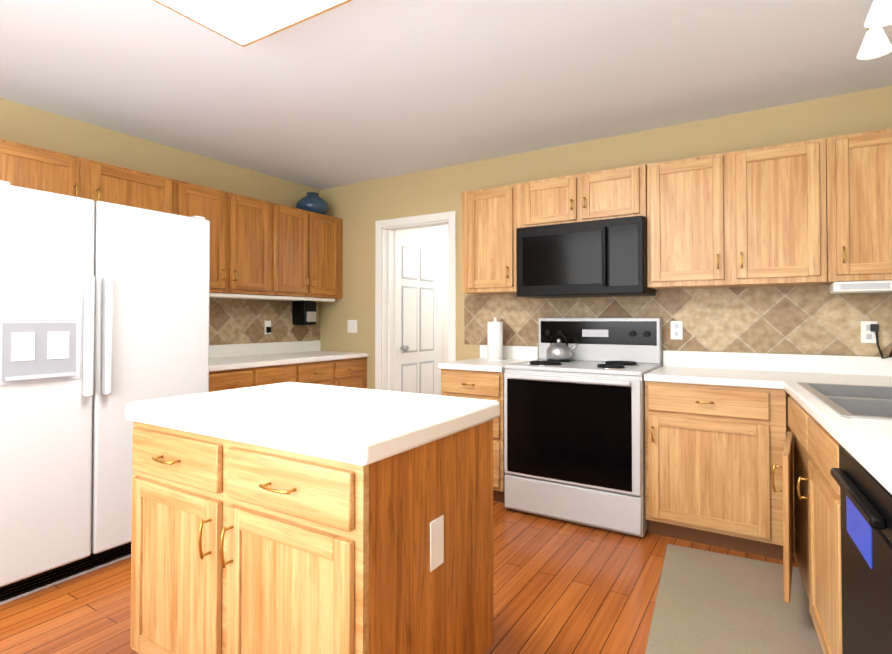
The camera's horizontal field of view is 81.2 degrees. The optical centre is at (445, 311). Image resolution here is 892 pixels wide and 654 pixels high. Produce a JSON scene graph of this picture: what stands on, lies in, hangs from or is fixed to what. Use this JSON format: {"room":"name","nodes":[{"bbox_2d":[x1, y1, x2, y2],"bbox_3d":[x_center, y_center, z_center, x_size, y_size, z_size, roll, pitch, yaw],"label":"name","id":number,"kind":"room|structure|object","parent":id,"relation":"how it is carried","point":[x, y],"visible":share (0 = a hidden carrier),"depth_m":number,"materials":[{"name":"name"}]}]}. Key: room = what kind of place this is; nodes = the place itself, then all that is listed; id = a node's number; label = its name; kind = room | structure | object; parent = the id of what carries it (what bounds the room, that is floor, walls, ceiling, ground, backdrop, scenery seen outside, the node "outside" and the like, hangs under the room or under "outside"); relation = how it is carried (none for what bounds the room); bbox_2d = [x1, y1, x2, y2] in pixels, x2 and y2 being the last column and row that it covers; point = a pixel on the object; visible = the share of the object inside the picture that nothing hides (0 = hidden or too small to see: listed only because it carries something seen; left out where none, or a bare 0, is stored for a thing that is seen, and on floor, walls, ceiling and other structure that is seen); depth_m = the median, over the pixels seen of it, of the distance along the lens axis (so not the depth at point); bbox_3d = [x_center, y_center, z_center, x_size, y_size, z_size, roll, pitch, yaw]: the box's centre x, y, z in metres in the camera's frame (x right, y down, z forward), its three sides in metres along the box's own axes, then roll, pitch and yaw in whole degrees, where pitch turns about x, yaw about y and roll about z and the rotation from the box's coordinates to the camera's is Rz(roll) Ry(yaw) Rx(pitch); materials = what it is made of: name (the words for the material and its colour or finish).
{"room":"kitchen","nodes":[
{"label":"kitchen","id":0,"kind":"room"},
{"bbox_2d":[0,98,319,344],"bbox_3d":[-2.698,0.015,2.908,0.120,2.500,5.540,-1,-1,32],"label":"wall","id":1,"kind":"structure","parent":0,"point":[29,126],"depth_m":3.64,"materials":[{"name":"paint"}]},
{"bbox_2d":[0,139,87,198],"bbox_3d":[-2.453,-0.743,2.889,0.322,0.345,0.671,-1,-1,32],"label":"upper cabinet","id":2,"kind":"object","parent":1,"relation":"attached to","point":[21,165],"depth_m":2.92,"materials":[{"name":"brown wood"}]},
{"bbox_2d":[88,159,179,214],"bbox_3d":[-2.131,-0.735,3.406,0.322,0.345,0.548,-1,-1,32],"label":"upper cabinet","id":3,"kind":"object","parent":1,"relation":"attached to","point":[109,183],"depth_m":3.32,"materials":[{"name":"brown wood"}]},
{"bbox_2d":[180,181,275,294],"bbox_3d":[-1.770,-0.519,3.982,0.322,0.760,0.811,-1,-1,32],"label":"upper cabinet","id":4,"kind":"object","parent":1,"relation":"attached to","point":[259,247],"depth_m":3.97,"materials":[{"name":"brown wood"}]},
{"bbox_2d":[209,298,319,344],"bbox_3d":[-1.734,0.068,4.334,0.008,0.400,1.860,-1,-1,32],"label":"backsplash","id":5,"kind":"structure","parent":1,"relation":"attached to","point":[236,321],"depth_m":4.46,"materials":[{"name":"tile"}]},
{"bbox_2d":[265,321,270,333],"bbox_3d":[-1.562,0.140,4.579,0.023,0.120,0.070,-1,-1,32],"label":"outlet","id":6,"kind":"object","parent":5,"relation":"attached to","point":[267,327],"visible":1,"depth_m":4.57,"materials":[{"name":"white plastic"}]},
{"bbox_2d":[274,204,342,298],"bbox_3d":[-1.332,-0.509,4.686,0.322,0.760,0.847,-1,-1,32],"label":"upper cabinet","id":7,"kind":"object","parent":1,"relation":"attached to","point":[309,245],"depth_m":4.59,"materials":[{"name":"brown wood"}]},
{"bbox_2d":[209,292,334,301],"bbox_3d":[-1.538,-0.118,4.291,0.190,0.030,1.570,-1,-1,32],"label":"under-cabinet light","id":8,"kind":"object","parent":7,"relation":"attached to","point":[249,296],"visible":0.58,"depth_m":4.26,"materials":[{"name":"white plastic"}]},
{"bbox_2d":[292,301,315,324],"bbox_3d":[-1.286,0.014,4.745,0.175,0.216,0.150,-1,-1,32],"label":"can opener","id":9,"kind":"object","parent":7,"relation":"attached to","point":[303,312],"visible":1,"depth_m":4.69,"materials":[{"name":"black plastic"}]},
{"bbox_2d":[296,192,328,214],"bbox_3d":[-1.242,-0.992,4.845,0.295,0.210,0.300,-1,-1,32],"label":"vase","id":10,"kind":"object","parent":7,"relation":"on","point":[313,202],"visible":0.75,"depth_m":4.74,"materials":[{"name":"blue ceramic"}]},
{"bbox_2d":[0,501,797,653],"bbox_3d":[-0.610,1.295,1.588,5.040,0.100,5.540,-1,-1,32],"label":"floor","id":11,"kind":"structure","parent":0,"point":[563,587],"depth_m":2.28,"materials":[{"name":"brown wood"}]},
{"bbox_2d":[0,180,209,604],"bbox_3d":[-2.017,0.358,2.810,1.075,1.810,0.987,-1,-1,32],"label":"fridge","id":12,"kind":"object","parent":11,"relation":"on","point":[104,313],"visible":0.85,"depth_m":2.41,"materials":[{"name":"white metal"}]},
{"bbox_2d":[209,371,216,391],"bbox_3d":[-1.880,0.837,3.497,0.627,0.874,0.286,-1,-1,32],"label":"base cabinet","id":13,"kind":"object","parent":11,"relation":"on","point":[212,375],"depth_m":3.45,"materials":[{"name":"brown wood"}]},
{"bbox_2d":[217,363,308,390],"bbox_3d":[-1.610,0.843,3.931,0.627,0.874,0.849,-1,-1,32],"label":"base cabinet","id":14,"kind":"object","parent":11,"relation":"on","point":[258,376],"depth_m":3.78,"materials":[{"name":"brown wood"}]},
{"bbox_2d":[209,340,368,371],"bbox_3d":[-1.461,0.338,4.164,0.628,0.141,1.847,-1,-1,32],"label":"countertop","id":15,"kind":"structure","parent":14,"relation":"on","point":[235,356],"depth_m":4.30,"materials":[{"name":"laminate"}]},
{"bbox_2d":[125,382,499,653],"bbox_3d":[-0.463,0.779,1.779,1.075,0.936,0.764,-1,-1,32],"label":"kitchen island","id":16,"kind":"object","parent":11,"relation":"on","point":[292,518],"visible":1,"depth_m":1.48,"materials":[{"name":"brown wood"}]},
{"bbox_2d":[309,357,366,388],"bbox_3d":[-1.220,0.853,4.557,0.627,0.874,0.912,-1,-1,32],"label":"base cabinet","id":17,"kind":"object","parent":11,"relation":"on","point":[352,372],"depth_m":4.48,"materials":[{"name":"brown wood"}]},
{"bbox_2d":[441,369,504,502],"bbox_3d":[0.315,0.840,3.746,0.479,0.874,0.666,-1,-1,32],"label":"base cabinet","id":18,"kind":"object","parent":11,"relation":"on","point":[474,384],"visible":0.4,"depth_m":3.44,"materials":[{"name":"brown wood"}]},
{"bbox_2d":[438,345,537,372],"bbox_3d":[0.318,0.332,3.766,0.491,0.141,0.628,-1,-1,32],"label":"countertop","id":19,"kind":"structure","parent":18,"relation":"on","point":[514,354],"depth_m":3.77,"materials":[{"name":"laminate"}]},
{"bbox_2d":[485,318,504,360],"bbox_3d":[0.366,0.205,3.872,0.150,0.318,0.148,-1,-1,32],"label":"paper towel","id":20,"kind":"object","parent":19,"relation":"on","point":[495,339],"visible":1,"depth_m":3.82,"materials":[{"name":"white paper"}]},
{"bbox_2d":[504,318,661,536],"bbox_3d":[0.887,0.655,3.355,0.838,1.232,0.726,-1,-1,32],"label":"stove","id":21,"kind":"object","parent":11,"relation":"on","point":[574,438],"visible":0.94,"depth_m":3.11,"materials":[{"name":"white metal"}]},
{"bbox_2d":[546,333,577,359],"bbox_3d":[0.796,0.235,3.568,0.222,0.182,0.173,-1,-1,32],"label":"kettle","id":22,"kind":"object","parent":21,"relation":"on","point":[558,350],"visible":1,"depth_m":3.52,"materials":[{"name":"silver metal"}]},
{"bbox_2d":[645,381,785,559],"bbox_3d":[1.546,0.829,2.979,0.664,0.874,0.666,-1,-1,32],"label":"base cabinet","id":23,"kind":"object","parent":11,"relation":"on","point":[713,454],"visible":0.94,"depth_m":2.73,"materials":[{"name":"brown wood"}]},
{"bbox_2d":[644,350,771,388],"bbox_3d":[1.532,0.320,3.001,0.630,0.141,0.642,-1,-1,32],"label":"countertop","id":24,"kind":"structure","parent":23,"relation":"on","point":[752,370],"depth_m":3.11,"materials":[{"name":"laminate"}]},
{"bbox_2d":[645,544,822,653],"bbox_3d":[1.039,1.243,1.850,0.600,0.010,1.850,0,-1,27],"label":"rug","id":25,"kind":"object","parent":11,"relation":"on","point":[707,602],"visible":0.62,"depth_m":2.17,"materials":[{"name":"beige fabric"}]},
{"bbox_2d":[775,397,794,491],"bbox_3d":[1.847,0.815,2.083,0.847,0.874,0.666,-1,-1,32],"label":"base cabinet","id":26,"kind":"object","parent":11,"relation":"on","point":[789,398],"depth_m":2.35,"materials":[{"name":"brown wood"}]},
{"bbox_2d":[786,392,790,436],"bbox_3d":[2.284,0.823,2.619,0.964,0.874,0.497,-1,-1,32],"label":"base cabinet","id":27,"kind":"object","parent":11,"relation":"on","point":[787,426],"depth_m":2.67,"materials":[{"name":"brown wood"}]},
{"bbox_2d":[779,401,841,653],"bbox_3d":[1.295,0.802,1.198,0.847,0.874,1.529,-1,-1,32],"label":"base cabinet","id":28,"kind":"object","parent":11,"relation":"on","point":[811,514],"depth_m":1.87,"materials":[{"name":"brown wood"}]},
{"bbox_2d":[772,354,891,494],"bbox_3d":[1.612,0.301,1.712,0.870,0.141,2.746,-1,-1,32],"label":"countertop","id":29,"kind":"structure","parent":28,"relation":"on","point":[866,444],"depth_m":2.24,"materials":[{"name":"laminate"}]},
{"bbox_2d":[797,382,891,420],"bbox_3d":[1.690,0.274,1.931,0.530,0.472,0.960,0,-1,27],"label":"sink","id":30,"kind":"object","parent":29,"relation":"in","point":[859,401],"visible":0.46,"depth_m":2.00,"materials":[{"name":"silver metal"}]},
{"bbox_2d":[831,445,891,653],"bbox_3d":[1.263,0.801,1.091,0.672,0.872,0.512,0,-1,27],"label":"dishwasher","id":31,"kind":"object","parent":11,"relation":"on","point":[866,538],"visible":0.9,"depth_m":1.22,"materials":[{"name":"black plastic"}]},
{"bbox_2d":[416,225,447,362],"bbox_3d":[0.028,0.058,5.770,0.120,2.500,2.200,-1,-1,32],"label":"wall","id":32,"kind":"structure","parent":0,"point":[442,230],"depth_m":5.58,"materials":[{"name":"paint"}]},
{"bbox_2d":[394,231,438,394],"bbox_3d":[-0.254,0.272,5.104,0.097,2.028,0.736,-1,-1,32],"label":"hall door","id":33,"kind":"structure","parent":32,"relation":"in","point":[416,312],"depth_m":5.08,"materials":[{"name":"white wood"}]},
{"bbox_2d":[0,0,891,189],"bbox_3d":[-0.610,-1.305,1.627,5.040,0.100,5.540,-1,-1,32],"label":"ceiling","id":34,"kind":"structure","parent":0,"point":[354,92],"depth_m":2.71,"materials":[{"name":"paint"}]},
{"bbox_2d":[153,0,352,46],"bbox_3d":[-0.474,-1.201,1.750,1.400,0.103,0.615,-1,-1,32],"label":"fluorescent ceiling light","id":35,"kind":"object","parent":34,"relation":"attached to","point":[243,23],"visible":1,"depth_m":2.00,"materials":[{"name":"white plastic"}]},
{"bbox_2d":[857,0,891,59],"bbox_3d":[1.607,-1.135,1.940,0.140,0.229,0.384,-1,-1,32],"label":"ceiling light","id":36,"kind":"object","parent":34,"relation":"attached to","point":[876,43],"visible":1,"depth_m":2.00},
{"bbox_2d":[320,86,891,388],"bbox_3d":[0.823,0.030,3.908,4.800,2.500,0.120,-1,-1,32],"label":"wall","id":37,"kind":"structure","parent":0,"point":[360,209],"depth_m":4.04,"materials":[{"name":"paint"}]},
{"bbox_2d":[347,320,356,332],"bbox_3d":[-0.882,0.140,4.891,0.120,0.120,0.012,-1,-1,32],"label":"light switch","id":38,"kind":"object","parent":37,"relation":"attached to","point":[352,326],"visible":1,"depth_m":4.89,"materials":[{"name":"white plastic"}]},
{"bbox_2d":[375,211,455,395],"bbox_3d":[-0.030,0.236,4.914,0.851,2.118,0.963,-1,-1,32],"label":"door frame","id":39,"kind":"structure","parent":37,"relation":"attached to","point":[382,227],"depth_m":4.71,"materials":[{"name":"white wood"}]},
{"bbox_2d":[461,185,515,294],"bbox_3d":[0.387,-0.520,3.924,0.466,0.760,0.322,-1,-1,32],"label":"upper cabinet","id":40,"kind":"object","parent":37,"relation":"attached to","point":[488,238],"depth_m":3.80,"materials":[{"name":"brown wood"}]},
{"bbox_2d":[513,164,648,231],"bbox_3d":[0.947,-0.743,3.566,0.859,0.325,0.342,-1,-1,32],"label":"upper cabinet","id":41,"kind":"object","parent":37,"relation":"attached to","point":[622,192],"depth_m":3.40,"materials":[{"name":"brown wood"}]},
{"bbox_2d":[516,216,655,297],"bbox_3d":[0.933,-0.340,3.516,0.836,0.472,0.432,-1,-1,32],"label":"over-the-range microwave","id":42,"kind":"object","parent":41,"relation":"attached to","point":[602,258],"visible":0.98,"depth_m":3.34,"materials":[{"name":"black plastic"}]},
{"bbox_2d":[464,285,891,356],"bbox_3d":[1.489,0.054,3.417,3.149,0.400,0.008,-1,-1,32],"label":"backsplash","id":43,"kind":"structure","parent":37,"relation":"attached to","point":[815,319],"depth_m":3.23,"materials":[{"name":"tile"}]},
{"bbox_2d":[671,321,682,338],"bbox_3d":[1.505,0.122,3.397,0.072,0.120,0.006,-1,-1,32],"label":"outlet","id":44,"kind":"object","parent":43,"relation":"attached to","point":[676,326],"depth_m":3.39,"materials":[{"name":"white plastic"}]},
{"bbox_2d":[861,321,876,342],"bbox_3d":[2.339,0.114,2.877,0.072,0.120,0.006,-1,-1,32],"label":"outlet","id":45,"kind":"object","parent":43,"relation":"attached to","point":[868,335],"depth_m":2.88,"materials":[{"name":"white plastic"}]},
{"bbox_2d":[870,324,891,358],"bbox_3d":[2.379,0.078,2.821,0.038,0.357,0.126,1,-1,-40],"label":"power cord","id":46,"kind":"object","parent":45,"relation":"attached to","point":[874,327],"visible":0.98,"depth_m":2.84,"materials":[{"name":"black plastic"}]},
{"bbox_2d":[647,152,732,289],"bbox_3d":[1.512,-0.531,3.223,0.451,0.760,0.322,-1,-1,32],"label":"upper cabinet","id":47,"kind":"object","parent":37,"relation":"attached to","point":[690,222],"depth_m":3.08,"materials":[{"name":"brown wood"}]},
{"bbox_2d":[733,137,832,286],"bbox_3d":[1.895,-0.534,2.984,0.453,0.760,0.322,-1,-1,32],"label":"upper cabinet","id":48,"kind":"object","parent":37,"relation":"attached to","point":[815,212],"depth_m":2.84,"materials":[{"name":"brown wood"}]},
{"bbox_2d":[829,128,891,284],"bbox_3d":[2.253,-0.538,2.761,0.391,0.760,0.322,-1,-1,32],"label":"upper cabinet","id":49,"kind":"object","parent":37,"relation":"attached to","point":[862,162],"depth_m":2.66,"materials":[{"name":"brown wood"}]},
{"bbox_2d":[829,280,891,293],"bbox_3d":[2.261,-0.130,2.729,0.390,0.053,0.243,-1,-1,32],"label":"under-cabinet light","id":50,"kind":"object","parent":49,"relation":"attached to","point":[881,286],"visible":0.95,"depth_m":2.68,"materials":[{"name":"white plastic"}]}
]}

